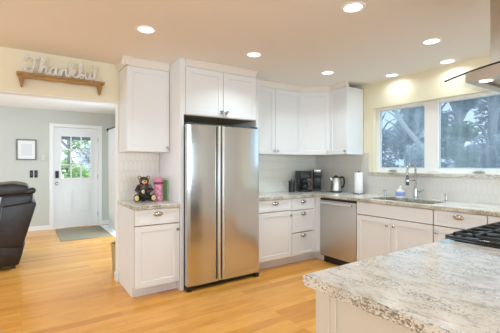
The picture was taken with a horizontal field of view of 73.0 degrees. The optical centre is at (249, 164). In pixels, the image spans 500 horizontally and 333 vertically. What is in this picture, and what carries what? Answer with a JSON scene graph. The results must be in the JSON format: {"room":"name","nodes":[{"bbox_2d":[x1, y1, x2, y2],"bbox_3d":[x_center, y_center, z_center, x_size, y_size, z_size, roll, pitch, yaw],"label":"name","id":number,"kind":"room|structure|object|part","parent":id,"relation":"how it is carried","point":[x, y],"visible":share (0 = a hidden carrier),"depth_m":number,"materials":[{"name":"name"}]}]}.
{"room":"kitchen","nodes":[
{"label":"kitchen","id":0,"kind":"room"},
{"bbox_2d":[0,106,114,226],"bbox_3d":[-5.179,0.100,6.106,5.470,2.420,0.120,0,0,-34],"label":"wall","id":1,"kind":"structure","parent":0,"point":[15,122],"depth_m":6.70,"materials":[{"name":"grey paint"}]},
{"bbox_2d":[16,139,36,159],"bbox_3d":[-4.354,-0.290,6.578,0.330,0.404,0.020,0,0,-34],"label":"picture frame","id":2,"kind":"object","parent":1,"relation":"attached to","point":[26,149],"visible":1,"depth_m":6.58,"materials":[{"name":"grey"}]},
{"bbox_2d":[21,144,31,155],"bbox_3d":[-4.353,-0.290,6.577,0.180,0.230,0.001,0,0,-34],"label":"print","id":3,"kind":"object","parent":2,"relation":"attached to","point":[26,149],"depth_m":6.58,"materials":[{"name":"white paper"}]},
{"bbox_2d":[34,170,37,177],"bbox_3d":[-4.228,0.185,6.670,0.056,0.144,0.011,0,0,-34],"label":"light switch","id":4,"kind":"object","parent":1,"relation":"attached to","point":[35,171],"visible":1,"depth_m":6.67,"materials":[{"name":"black plastic"}]},
{"bbox_2d":[28,220,108,231],"bbox_3d":[-5.191,1.264,6.017,5.350,0.092,0.014,0,0,-34],"label":"baseboard","id":5,"kind":"structure","parent":1,"relation":"attached to","point":[45,227],"depth_m":6.72,"materials":[{"name":"white paint"}]},
{"bbox_2d":[53,127,97,227],"bbox_3d":[-3.640,0.267,7.092,0.844,2.063,0.122,0,0,-34],"label":"door","id":6,"kind":"structure","parent":1,"relation":"in","point":[75,200],"depth_m":7.08,"materials":[{"name":"white paint"}]},
{"bbox_3d":[-3.785,0.760,7.004,0.225,0.480,0.019,0,0,-34],"label":"panel","id":7,"kind":"part","parent":6,"relation":"part of","materials":[{"name":"white paint"}]},
{"bbox_2d":[59,134,92,179],"bbox_3d":[-3.659,-0.152,7.105,0.630,0.945,0.034,0,0,-34],"label":"window","id":8,"kind":"structure","parent":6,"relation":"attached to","point":[68,135],"depth_m":7.14,"materials":[{"name":"clear glass"}]},
{"bbox_3d":[-3.520,0.760,7.183,0.225,0.480,0.019,0,0,-34],"label":"panel","id":9,"kind":"part","parent":6,"relation":"part of","materials":[{"name":"white paint"}]},
{"bbox_2d":[49,123,101,229],"bbox_3d":[-3.659,0.237,7.113,0.986,2.145,0.118,0,0,-34],"label":"trim","id":10,"kind":"structure","parent":1,"relation":"attached to","point":[51,125],"depth_m":7.00,"materials":[{"name":"white paint"}]},
{"bbox_2d":[0,46,229,176],"bbox_3d":[-2.021,0.100,3.426,7.695,2.420,0.060,0,0,-34],"label":"wall","id":11,"kind":"structure","parent":0,"point":[12,60],"depth_m":3.43,"materials":[{"name":"yellow paint"}]},
{"bbox_2d":[0,91,118,281],"bbox_3d":[-3.362,0.308,2.554,4.497,2.003,0.128,0,0,-34],"label":"door frame","id":12,"kind":"structure","parent":11,"relation":"attached to","point":[116,104],"depth_m":3.78,"materials":[{"name":"white paint"}]},
{"bbox_2d":[16,71,104,95],"bbox_3d":[-1.891,-0.812,3.413,0.775,0.132,0.103,0,0,-34],"label":"wall shelf","id":13,"kind":"object","parent":11,"relation":"attached to","point":[21,75],"visible":1,"depth_m":3.36,"materials":[{"name":"brown wood"}]},
{"bbox_2d":[24,55,98,80],"bbox_3d":[-1.887,-0.971,3.417,0.672,0.182,0.016,0,0,-34],"label":"script sign","id":14,"kind":"object","parent":13,"relation":"on","point":[72,72],"visible":0.96,"depth_m":3.41,"materials":[{"name":"white wood"}]},
{"bbox_2d":[114,271,117,281],"bbox_3d":[-1.157,1.268,4.053,0.871,0.085,0.146,0,0,-34],"label":"baseboard","id":15,"kind":"object","parent":11,"relation":"attached to","point":[115,273],"visible":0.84,"depth_m":3.80,"materials":[{"name":"white paint"}]},
{"bbox_2d":[119,152,158,200],"bbox_3d":[-1.270,0.125,3.892,0.460,0.570,0.010,0,0,-34],"label":"backsplash","id":16,"kind":"structure","parent":11,"relation":"attached to","point":[131,165],"depth_m":3.85,"materials":[{"name":"white tile"}]},
{"bbox_2d":[115,56,169,152],"bbox_3d":[-1.186,-0.623,3.723,0.506,0.972,0.365,0,0,-34],"label":"upper cabinet","id":17,"kind":"object","parent":11,"relation":"attached to","point":[143,84],"visible":1,"depth_m":3.61,"materials":[{"name":"white paint"}]},
{"bbox_3d":[-1.186,-1.069,3.723,0.506,0.079,0.365,0,0,-34],"label":"crown","id":18,"kind":"part","parent":17,"relation":"part of","materials":[{"name":"beige paint"}]},
{"bbox_3d":[-1.085,-0.582,3.619,0.450,0.883,0.020,0,0,-34],"label":"door","id":19,"kind":"part","parent":17,"relation":"part of","materials":[{"name":"white paint"}]},
{"bbox_2d":[184,58,256,125],"bbox_3d":[-0.467,-0.816,4.029,0.905,0.587,0.660,0,0,-34],"label":"upper cabinet","id":20,"kind":"object","parent":11,"relation":"attached to","point":[210,88],"visible":0.94,"depth_m":3.77,"materials":[{"name":"white paint"}]},
{"bbox_3d":[-0.491,-0.779,3.662,0.446,0.497,0.020,0,0,-34],"label":"door","id":21,"kind":"part","parent":20,"relation":"part of","materials":[{"name":"white paint"}]},
{"bbox_3d":[-0.301,-1.072,3.785,0.905,0.074,0.054,0,0,-34],"label":"crown","id":22,"kind":"part","parent":20,"relation":"part of","materials":[{"name":"beige paint"}]},
{"bbox_3d":[-0.117,-0.779,3.916,0.446,0.497,0.020,0,0,-34],"label":"door","id":23,"kind":"part","parent":20,"relation":"part of","materials":[{"name":"white paint"}]},
{"bbox_2d":[258,79,301,154],"bbox_3d":[0.257,-0.625,4.697,0.960,0.969,0.368,0,0,-34],"label":"upper cabinet","id":24,"kind":"object","parent":11,"relation":"attached to","point":[279,104],"visible":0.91,"depth_m":4.62,"materials":[{"name":"white paint"}]},
{"bbox_3d":[0.140,-0.584,4.442,0.474,0.882,0.020,0,0,-34],"label":"door","id":25,"kind":"part","parent":24,"relation":"part of","materials":[{"name":"white paint"}]},
{"bbox_3d":[0.341,-1.071,4.572,0.960,0.077,0.054,0,0,-34],"label":"crown","id":26,"kind":"part","parent":24,"relation":"part of","materials":[{"name":"beige paint"}]},
{"bbox_3d":[0.537,-0.584,4.711,0.474,0.882,0.020,0,0,-34],"label":"door","id":27,"kind":"part","parent":24,"relation":"part of","materials":[{"name":"white paint"}]},
{"bbox_2d":[259,155,315,192],"bbox_3d":[0.404,0.125,5.026,1.585,0.570,0.010,0,0,-34],"label":"backsplash","id":28,"kind":"structure","parent":11,"relation":"attached to","point":[275,171],"depth_m":5.06,"materials":[{"name":"white tile"}]},
{"bbox_2d":[293,86,330,155],"bbox_3d":[0.972,-0.625,5.018,0.649,0.969,0.635,0,0,-34],"label":"upper cabinet","id":29,"kind":"object","parent":11,"relation":"attached to","point":[315,99],"visible":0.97,"depth_m":4.81,"materials":[{"name":"white paint"}]},
{"bbox_3d":[0.932,-1.071,4.808,0.427,0.077,0.054,0,0,9],"label":"crown","id":30,"kind":"part","parent":29,"relation":"part of","materials":[{"name":"beige paint"}]},
{"bbox_3d":[0.932,-0.585,4.813,0.395,0.885,0.020,0,0,9],"label":"door","id":31,"kind":"part","parent":29,"relation":"part of","materials":[{"name":"white paint"}]},
{"bbox_2d":[0,224,338,332],"bbox_3d":[-1.199,1.335,2.087,7.555,0.050,11.200,0,0,-34],"label":"floor","id":32,"kind":"structure","parent":0,"point":[56,286],"depth_m":3.28,"materials":[{"name":"brown wood"}]},
{"bbox_2d":[0,181,35,268],"bbox_3d":[-3.432,0.774,4.411,1.057,1.073,1.046,0,0,-34],"label":"recliner","id":33,"kind":"object","parent":32,"relation":"on","point":[17,202],"visible":1,"depth_m":4.21,"materials":[{"name":"leather"}]},
{"bbox_2d":[0,194,33,214],"bbox_3d":[-3.214,0.623,4.587,0.444,0.494,0.840,0,0,-34],"label":"cushion","id":34,"kind":"object","parent":33,"relation":"on","point":[6,199],"depth_m":4.25,"materials":[{"name":"leather"}]},
{"bbox_2d":[55,225,111,241],"bbox_3d":[-3.221,1.305,6.484,0.825,0.010,1.250,0,0,-34],"label":"door mat","id":35,"kind":"object","parent":32,"relation":"on","point":[67,234],"visible":1,"depth_m":6.37,"materials":[{"name":"grey fabric"}]},
{"bbox_2d":[100,225,114,236],"bbox_3d":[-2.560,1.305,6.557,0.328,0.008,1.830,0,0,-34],"label":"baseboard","id":36,"kind":"structure","parent":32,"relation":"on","point":[107,228],"depth_m":6.77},
{"bbox_2d":[110,241,114,273],"bbox_3d":[-1.548,1.127,4.115,0.298,0.366,0.298,0,0,-34],"label":"basket","id":37,"kind":"object","parent":32,"relation":"on","point":[112,244],"visible":0.21,"depth_m":4.02,"materials":[{"name":"beige wicker"}]},
{"bbox_2d":[119,205,178,297],"bbox_3d":[-1.089,0.875,3.622,0.461,0.870,0.654,0,0,-34],"label":"base cabinet","id":38,"kind":"object","parent":32,"relation":"on","point":[148,238],"visible":0.96,"depth_m":3.39,"materials":[{"name":"white wood"}]},
{"bbox_3d":[-1.292,0.820,3.514,0.003,0.760,0.605,0,0,-34],"label":"panel","id":39,"kind":"part","parent":38,"relation":"part of","materials":[{"name":"white paint"}]},
{"bbox_2d":[117,199,179,209],"bbox_3d":[-1.096,0.419,3.618,0.478,0.038,0.637,0,0,-34],"label":"countertop","id":40,"kind":"structure","parent":38,"relation":"on","point":[131,204],"depth_m":3.44,"materials":[{"name":"stone"}]},
{"bbox_2d":[133,176,155,201],"bbox_3d":[-1.146,0.261,3.651,0.233,0.279,0.196,0,0,-26],"label":"bear figurine","id":41,"kind":"object","parent":40,"relation":"on","point":[143,190],"visible":1,"depth_m":3.62,"materials":[{"name":"black ceramic"}]},
{"bbox_2d":[153,177,162,200],"bbox_3d":[-1.030,0.271,3.789,0.108,0.258,0.108,0,0,-34],"label":"canister","id":42,"kind":"object","parent":40,"relation":"on","point":[157,181],"visible":0.94,"depth_m":3.74,"materials":[{"name":"pink"}]},
{"bbox_3d":[-1.030,0.169,3.789,0.108,0.053,0.108,0,0,-34],"label":"lid","id":43,"kind":"part","parent":42,"relation":"part of","materials":[{"name":"pink"}]},
{"bbox_2d":[163,180,167,199],"bbox_3d":[-0.954,0.287,3.822,0.014,0.224,0.130,0,0,-34],"label":"board","id":44,"kind":"object","parent":40,"relation":"on","point":[165,182],"visible":1,"depth_m":3.81,"materials":[{"name":"green plastic"}]},
{"bbox_3d":[-0.926,0.519,3.385,0.452,0.151,0.020,0,0,-34],"label":"drawer","id":45,"kind":"part","parent":38,"relation":"part of","materials":[{"name":"white paint"}]},
{"bbox_3d":[-0.926,0.905,3.385,0.452,0.599,0.020,0,0,-34],"label":"door","id":46,"kind":"part","parent":38,"relation":"part of","materials":[{"name":"white paint"}]},
{"bbox_3d":[-0.913,0.491,3.366,0.100,0.052,0.026,0,0,-34],"label":"cup pull","id":47,"kind":"part","parent":38,"relation":"part of","materials":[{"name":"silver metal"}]},
{"bbox_2d":[160,58,184,290],"bbox_3d":[-0.875,0.101,3.772,0.057,2.418,0.628,0,0,-34],"label":"panel","id":48,"kind":"object","parent":32,"relation":"on","point":[171,162],"visible":0.67,"depth_m":3.56,"materials":[{"name":"white paint"}]},
{"bbox_2d":[184,122,258,291],"bbox_3d":[-0.450,0.436,3.973,0.902,1.748,0.736,0,0,-34],"label":"refrigerator","id":49,"kind":"object","parent":32,"relation":"on","point":[221,163],"visible":0.94,"depth_m":3.63,"materials":[{"name":"grey metal"}]},
{"bbox_3d":[-0.500,0.419,3.579,0.378,1.671,0.068,0,0,-34],"label":"freezer door","id":50,"kind":"part","parent":49,"relation":"part of","materials":[{"name":"silver metal"}]},
{"bbox_3d":[-0.333,0.411,3.633,0.030,1.647,0.042,0,0,-34],"label":"handle","id":51,"kind":"part","parent":49,"relation":"part of","materials":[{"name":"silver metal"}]},
{"bbox_3d":[-0.293,0.411,3.660,0.030,1.647,0.042,0,0,-34],"label":"handle","id":52,"kind":"part","parent":49,"relation":"part of","materials":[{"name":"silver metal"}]},
{"bbox_3d":[-0.123,0.419,3.834,0.516,1.671,0.068,0,0,-34],"label":"fridge door","id":53,"kind":"part","parent":49,"relation":"part of","materials":[{"name":"silver metal"}]},
{"bbox_2d":[230,79,257,128],"bbox_3d":[-0.086,0.140,4.306,0.030,2.340,0.628,0,0,-34],"label":"panel","id":54,"kind":"object","parent":32,"relation":"on","point":[254,123],"visible":0.18,"depth_m":4.05,"materials":[{"name":"white paint"}]},
{"bbox_2d":[259,199,291,269],"bbox_3d":[0.155,0.875,4.470,0.545,0.870,0.640,0,0,-34],"label":"base cabinet","id":55,"kind":"object","parent":32,"relation":"on","point":[275,216],"visible":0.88,"depth_m":4.24,"materials":[{"name":"white wood"}]},
{"bbox_3d":[0.312,0.516,4.238,0.539,0.144,0.020,0,0,-34],"label":"drawer","id":56,"kind":"part","parent":55,"relation":"part of","materials":[{"name":"white paint"}]},
{"bbox_2d":[287,197,313,263],"bbox_3d":[0.549,0.875,4.739,0.405,0.870,0.636,0,0,-34],"label":"base cabinet","id":57,"kind":"object","parent":32,"relation":"on","point":[302,210],"visible":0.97,"depth_m":4.50,"materials":[{"name":"white wood"}]},
{"bbox_3d":[0.707,1.046,4.505,0.399,0.291,0.020,0,0,-34],"label":"drawer","id":58,"kind":"part","parent":57,"relation":"part of","materials":[{"name":"white paint"}]},
{"bbox_3d":[0.707,0.749,4.505,0.399,0.283,0.020,0,0,-34],"label":"drawer","id":59,"kind":"part","parent":57,"relation":"part of","materials":[{"name":"white paint"}]},
{"bbox_3d":[0.707,0.520,4.505,0.399,0.152,0.020,0,0,-34],"label":"drawer","id":60,"kind":"part","parent":57,"relation":"part of","materials":[{"name":"white paint"}]},
{"bbox_2d":[310,197,323,259],"bbox_3d":[0.992,0.875,5.006,0.620,0.870,0.670,0,0,-34],"label":"base cabinet","id":61,"kind":"object","parent":32,"relation":"on","point":[316,254],"visible":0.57,"depth_m":4.64,"materials":[{"name":"white paint"}]},
{"bbox_2d":[259,190,499,216],"bbox_3d":[1.285,0.419,3.726,1.582,0.038,3.129,0,0,-34],"label":"countertop","id":62,"kind":"structure","parent":61,"relation":"on","point":[453,206],"depth_m":3.87,"materials":[{"name":"stone"}]},
{"bbox_2d":[288,179,294,191],"bbox_3d":[0.607,0.303,4.922,0.092,0.193,0.092,0,0,-34],"label":"canister","id":63,"kind":"object","parent":62,"relation":"on","point":[291,182],"visible":0.94,"depth_m":4.88,"materials":[{"name":"black plastic"}]},
{"bbox_2d":[295,171,311,191],"bbox_3d":[0.800,0.247,5.038,0.176,0.306,0.194,0,0,-20],"label":"coffee maker","id":64,"kind":"object","parent":62,"relation":"on","point":[301,176],"visible":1,"depth_m":4.98,"materials":[{"name":"black plastic"}]},
{"bbox_2d":[312,169,321,190],"bbox_3d":[1.025,0.234,5.171,0.128,0.331,0.221,0,0,8],"label":"brewer","id":65,"kind":"object","parent":62,"relation":"on","point":[316,173],"visible":0.98,"depth_m":5.11,"materials":[{"name":"black plastic"}]},
{"bbox_2d":[321,175,344,192],"bbox_3d":[1.205,0.275,4.895,0.342,0.250,0.160,0,0,4],"label":"kettle","id":66,"kind":"object","parent":62,"relation":"on","point":[336,186],"visible":0.99,"depth_m":4.85,"materials":[{"name":"silver metal"}]},
{"bbox_2d":[396,186,404,196],"bbox_3d":[1.847,0.329,4.143,0.103,0.143,0.062,0,0,26],"label":"soap bottle","id":67,"kind":"object","parent":62,"relation":"on","point":[400,192],"visible":0.98,"depth_m":4.12,"materials":[{"name":"white plastic"}]},
{"bbox_2d":[405,163,423,198],"bbox_3d":[1.913,0.186,3.925,0.224,0.429,0.127,0,0,-34],"label":"faucet","id":68,"kind":"object","parent":62,"relation":"on","point":[407,180],"visible":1,"depth_m":3.98,"materials":[{"name":"silver metal"}]},
{"bbox_3d":[1.479,0.241,4.594,0.176,0.318,0.176,0,0,-34],"label":"paper towel holder","id":69,"kind":"object","parent":62,"relation":"on","visible":0},
{"bbox_2d":[354,172,362,192],"bbox_3d":[1.479,0.247,4.594,0.112,0.280,0.112,0,0,-34],"label":"paper towel roll","id":70,"kind":"object","parent":69,"relation":"on","point":[358,176],"visible":0.98,"depth_m":4.55,"materials":[{"name":"white paper"}]},
{"bbox_2d":[319,198,356,265],"bbox_3d":[1.341,0.879,4.472,0.625,0.862,0.590,0,0,-34],"label":"dishwasher","id":71,"kind":"object","parent":32,"relation":"on","point":[338,217],"visible":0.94,"depth_m":4.29,"materials":[{"name":"grey metal"}]},
{"bbox_3d":[1.180,1.260,4.362,0.015,0.100,0.586,0,0,-34],"label":"kick plate","id":72,"kind":"part","parent":71,"relation":"part of","materials":[{"name":"black plastic"}]},
{"bbox_3d":[1.099,0.503,4.308,0.034,0.030,0.570,0,0,-34],"label":"handle","id":73,"kind":"part","parent":71,"relation":"part of","materials":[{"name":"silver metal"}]},
{"bbox_2d":[316,290,414,332],"bbox_3d":[1.229,0.876,1.332,1.792,0.868,0.996,0,0,-34],"label":"kitchen island","id":74,"kind":"object","parent":32,"relation":"on","point":[333,315],"visible":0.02,"depth_m":1.11,"materials":[{"name":"beige paint"}]},
{"bbox_3d":[0.505,0.876,0.814,0.013,0.868,0.950,0,0,-34],"label":"panel","id":75,"kind":"part","parent":74,"relation":"part of","materials":[{"name":"beige paint"}]},
{"bbox_2d":[303,241,499,332],"bbox_3d":[1.244,0.420,1.320,1.840,0.040,1.032,0,0,-34],"label":"island countertop","id":76,"kind":"structure","parent":74,"relation":"on","point":[436,287],"depth_m":1.12,"materials":[{"name":"stone"}]},
{"bbox_2d":[437,239,454,243],"bbox_3d":[1.014,0.397,1.749,0.078,0.020,0.055,0,0,-34],"label":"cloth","id":77,"kind":"object","parent":76,"relation":"on","point":[446,241],"visible":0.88,"depth_m":1.74,"materials":[{"name":"white fabric"}]},
{"bbox_2d":[357,199,434,260],"bbox_3d":[1.778,0.875,3.849,0.640,0.870,0.914,0,0,-34],"label":"base cabinet","id":78,"kind":"object","parent":32,"relation":"on","point":[382,229],"visible":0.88,"depth_m":3.70,"materials":[{"name":"white wood"}]},
{"bbox_3d":[1.418,0.895,3.881,0.020,0.593,0.452,0,0,-34],"label":"door","id":79,"kind":"part","parent":78,"relation":"part of","materials":[{"name":"white paint"}]},
{"bbox_3d":[1.673,0.895,3.504,0.020,0.593,0.452,0,0,-34],"label":"door","id":80,"kind":"part","parent":78,"relation":"part of","materials":[{"name":"white paint"}]},
{"bbox_2d":[434,210,487,241],"bbox_3d":[2.165,0.875,3.277,0.640,0.870,0.460,0,0,-34],"label":"base cabinet","id":81,"kind":"object","parent":32,"relation":"on","point":[445,222],"visible":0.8,"depth_m":3.16,"materials":[{"name":"white wood"}]},
{"bbox_3d":[1.933,0.895,3.120,0.020,0.593,0.454,0,0,-34],"label":"door","id":82,"kind":"part","parent":81,"relation":"part of","materials":[{"name":"white paint"}]},
{"bbox_3d":[1.914,0.488,3.107,0.026,0.052,0.100,0,0,-34],"label":"cup pull","id":83,"kind":"part","parent":81,"relation":"part of","materials":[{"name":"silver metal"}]},
{"bbox_3d":[1.933,0.516,3.120,0.020,0.144,0.454,0,0,-34],"label":"drawer","id":84,"kind":"part","parent":81,"relation":"part of","materials":[{"name":"white paint"}]},
{"bbox_2d":[445,221,499,248],"bbox_3d":[1.532,0.824,1.769,0.762,0.933,0.708,0,0,-34],"label":"cooktop","id":85,"kind":"object","parent":32,"relation":"on","point":[488,235],"visible":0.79,"depth_m":1.76,"materials":[{"name":"black metal"}]},
{"bbox_2d":[488,216,499,223],"bbox_3d":[2.427,0.875,2.891,0.640,0.870,0.470,0,0,-34],"label":"base cabinet","id":86,"kind":"object","parent":32,"relation":"on","point":[491,219],"visible":0.06,"depth_m":2.89,"materials":[{"name":"white wood"}]},
{"bbox_2d":[0,0,489,114],"bbox_3d":[-1.138,-1.150,2.140,7.715,0.080,11.220,0,0,-34],"label":"ceiling","id":87,"kind":"structure","parent":0,"point":[297,41],"depth_m":2.90,"materials":[{"name":"paint"}]},
{"bbox_2d":[135,25,156,33],"bbox_3d":[-0.854,-1.106,2.774,0.170,0.008,0.170,0,0,-34],"label":"recessed light","id":88,"kind":"object","parent":87,"relation":"in","point":[142,28],"visible":1,"depth_m":2.77,"materials":[{"name":"white"}]},
{"bbox_2d":[246,52,261,57],"bbox_3d":[0.040,-1.106,3.404,0.170,0.008,0.170,0,0,-34],"label":"recessed light","id":89,"kind":"object","parent":87,"relation":"in","point":[252,54],"visible":1,"depth_m":3.39,"materials":[{"name":"white"}]},
{"bbox_2d":[321,71,334,74],"bbox_3d":[0.936,-1.106,4.075,0.170,0.008,0.170,0,0,-34],"label":"recessed light","id":90,"kind":"object","parent":87,"relation":"in","point":[323,72],"visible":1,"depth_m":4.06,"materials":[{"name":"white"}]},
{"bbox_2d":[341,2,365,12],"bbox_3d":[0.728,-1.106,2.384,0.170,0.008,0.170,0,0,-34],"label":"recessed light","id":91,"kind":"object","parent":87,"relation":"in","point":[350,7],"visible":1,"depth_m":2.38,"materials":[{"name":"white paint"}]},
{"bbox_2d":[384,73,398,76],"bbox_3d":[1.756,-1.106,4.184,0.170,0.008,0.170,0,0,-34],"label":"recessed light","id":92,"kind":"object","parent":87,"relation":"in","point":[391,74],"visible":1,"depth_m":4.18,"materials":[{"name":"white"}]},
{"bbox_2d":[421,38,441,44],"bbox_3d":[1.633,-1.106,3.038,0.170,0.008,0.170,0,0,-34],"label":"recessed light","id":93,"kind":"object","parent":87,"relation":"in","point":[430,41],"visible":1,"depth_m":3.04,"materials":[{"name":"white"}]},
{"bbox_2d":[438,59,455,63],"bbox_3d":[2.121,-1.106,3.628,0.170,0.008,0.170,0,0,-34],"label":"recessed light","id":94,"kind":"object","parent":87,"relation":"in","point":[447,61],"visible":1,"depth_m":3.62,"materials":[{"name":"white"}]},
{"bbox_2d":[444,0,499,92],"bbox_3d":[1.552,-0.762,1.722,0.758,0.693,0.712,0,0,-34],"label":"range hood","id":95,"kind":"object","parent":87,"relation":"attached to","point":[486,77],"visible":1,"depth_m":1.79,"materials":[{"name":"silver glass"}]},
{"bbox_2d":[479,79,492,82],"bbox_3d":[1.177,-0.417,1.685,0.060,0.003,0.060,0,0,-34],"label":"lamp","id":96,"kind":"object","parent":95,"relation":"attached to","point":[480,80],"depth_m":1.67,"materials":[{"name":"white"}]},
{"bbox_2d":[353,56,491,171],"bbox_3d":[2.160,0.100,3.998,0.150,2.420,3.800,0,0,-34],"label":"wall","id":97,"kind":"structure","parent":0,"point":[428,85],"depth_m":4.16,"materials":[{"name":"yellow paint"}]},
{"bbox_2d":[329,82,362,154],"bbox_3d":[1.337,-0.625,4.732,0.368,0.969,0.318,0,0,-34],"label":"upper cabinet","id":98,"kind":"object","parent":97,"relation":"attached to","point":[345,102],"visible":1,"depth_m":4.62,"materials":[{"name":"white paint"}]},
{"bbox_3d":[1.217,-0.591,4.651,0.020,0.895,0.312,0,0,-34],"label":"door","id":99,"kind":"part","parent":98,"relation":"part of","materials":[{"name":"white paint"}]},
{"bbox_3d":[1.213,-1.077,4.648,0.054,0.064,0.318,0,0,-34],"label":"crown","id":100,"kind":"part","parent":98,"relation":"part of","materials":[{"name":"beige paint"}]},
{"bbox_2d":[316,153,499,204],"bbox_3d":[1.959,0.125,4.152,0.010,0.570,3.200,0,0,-34],"label":"backsplash","id":101,"kind":"structure","parent":97,"relation":"attached to","point":[474,190],"depth_m":4.20,"materials":[{"name":"white tile"}]},
{"bbox_2d":[368,172,499,178],"bbox_3d":[2.267,0.120,3.749,0.103,0.037,2.187,0,0,-34],"label":"window sill","id":102,"kind":"structure","parent":97,"relation":"attached to","point":[369,173],"depth_m":3.83,"materials":[{"name":"stone"}]},
{"bbox_2d":[377,91,499,174],"bbox_3d":[2.323,-0.329,3.784,0.090,0.862,2.061,0,0,-34],"label":"window","id":103,"kind":"structure","parent":97,"relation":"in","point":[432,109],"depth_m":3.98,"materials":[{"name":"white plastic"}]},
{"bbox_3d":[-1.854,0.100,5.967,0.120,2.420,3.840,0,0,-34],"label":"wall","id":104,"kind":"structure","parent":0,"visible":0},
{"bbox_3d":[-2.681,-0.750,6.871,0.233,0.068,1.185,0,0,-34],"label":"curtain rod","id":105,"kind":"object","parent":104,"relation":"attached to","visible":0},
{"bbox_2d":[108,128,114,230],"bbox_3d":[-2.714,0.285,6.699,0.064,1.990,0.643,0,0,-34],"label":"curtain","id":106,"kind":"object","parent":105,"relation":"hanging from","point":[111,133],"visible":0.69,"depth_m":6.70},
{"label":"outside","id":107,"kind":"structure","parent":0,"visible":0},
{"bbox_3d":[0.751,1.610,11.377,38.000,0.100,34.000,0,0,-34],"label":"ground","id":108,"kind":"structure","parent":107,"visible":0},
{"bbox_2d":[61,136,89,140],"bbox_3d":[-3.960,0.275,8.079,5.500,2.570,1.580,0,0,-34],"label":"porch roof","id":109,"kind":"structure","parent":108,"relation":"on","point":[62,137],"depth_m":8.43,"materials":[{"name":"white paint"}]},
{"bbox_2d":[61,140,89,177],"bbox_3d":[-6.611,-0.306,12.446,1.511,3.736,1.610,0,0,34],"label":"leafy tree","id":110,"kind":"object","parent":108,"relation":"on","point":[75,170],"visible":0.26,"depth_m":12.35,"materials":[{"name":"green plant"}]},
{"bbox_2d":[74,140,89,176],"bbox_3d":[-7.504,-0.357,16.097,1.906,3.838,2.141,0,0,-34],"label":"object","id":111,"kind":"object","parent":108,"relation":"on","point":[85,155],"visible":0.2,"depth_m":15.90,"materials":[{"name":"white plant"}]},
{"bbox_2d":[382,112,398,166],"bbox_3d":[7.291,-2.396,19.638,2.935,7.915,2.764,0,0,-34],"label":"leafy tree","id":112,"kind":"object","parent":108,"relation":"on","point":[388,162],"visible":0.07,"depth_m":19.37,"materials":[{"name":"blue plant"}]},
{"bbox_2d":[385,106,423,164],"bbox_3d":[6.512,-1.572,14.067,1.806,6.267,1.909,0,0,-34],"label":"evergreen tree","id":113,"kind":"object","parent":108,"relation":"on","point":[393,142],"visible":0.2,"depth_m":14.12,"materials":[{"name":"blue plant"}]},
{"bbox_2d":[399,143,423,167],"bbox_3d":[4.392,0.496,8.956,0.857,2.131,0.739,0,0,-16],"label":"shrub","id":114,"kind":"object","parent":108,"relation":"on","point":[417,157],"visible":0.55,"depth_m":8.75,"materials":[{"name":"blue plant"}]},
{"bbox_2d":[385,105,442,165],"bbox_3d":[4.888,-0.977,10.279,1.686,5.080,2.005,0,0,-34],"label":"leafy tree","id":115,"kind":"object","parent":108,"relation":"on","point":[405,139],"visible":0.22,"depth_m":10.14,"materials":[{"name":"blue plant"}]},
{"bbox_2d":[387,103,441,167],"bbox_3d":[3.910,-0.432,7.644,0.176,4.026,2.034,0,0,-33],"label":"birch tree","id":116,"kind":"object","parent":108,"relation":"on","point":[397,116],"visible":0.2,"depth_m":7.82,"materials":[{"name":"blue plant"}]},
{"bbox_2d":[397,102,453,167],"bbox_3d":[9.366,-2.349,17.605,2.931,7.821,2.904,0,0,-34],"label":"leafy tree","id":117,"kind":"object","parent":108,"relation":"on","point":[448,160],"visible":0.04,"depth_m":17.17,"materials":[{"name":"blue plant"}]},
{"bbox_2d":[441,98,477,167],"bbox_3d":[6.160,-1.319,9.945,1.172,5.762,1.352,0,0,-16],"label":"evergreen tree","id":118,"kind":"object","parent":108,"relation":"on","point":[459,111],"visible":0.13,"depth_m":9.84,"materials":[{"name":"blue plant"}]},
{"bbox_2d":[441,120,480,167],"bbox_3d":[3.788,0.384,6.178,0.638,2.355,0.804,0,0,-34],"label":"shrub","id":119,"kind":"object","parent":108,"relation":"on","point":[465,132],"visible":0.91,"depth_m":6.11,"materials":[{"name":"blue plant"}]},
{"bbox_2d":[464,95,499,174],"bbox_3d":[8.402,-1.186,11.799,2.039,5.495,1.816,0,0,-34],"label":"leafy tree","id":120,"kind":"object","parent":108,"relation":"on","point":[492,153],"visible":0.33,"depth_m":11.65,"materials":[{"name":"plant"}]},
{"bbox_2d":[467,96,499,167],"bbox_3d":[10.505,-2.084,14.646,2.874,7.292,2.867,0,0,-38],"label":"leafy tree","id":121,"kind":"object","parent":108,"relation":"on","point":[481,107],"visible":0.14,"depth_m":14.68,"materials":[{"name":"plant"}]}
]}

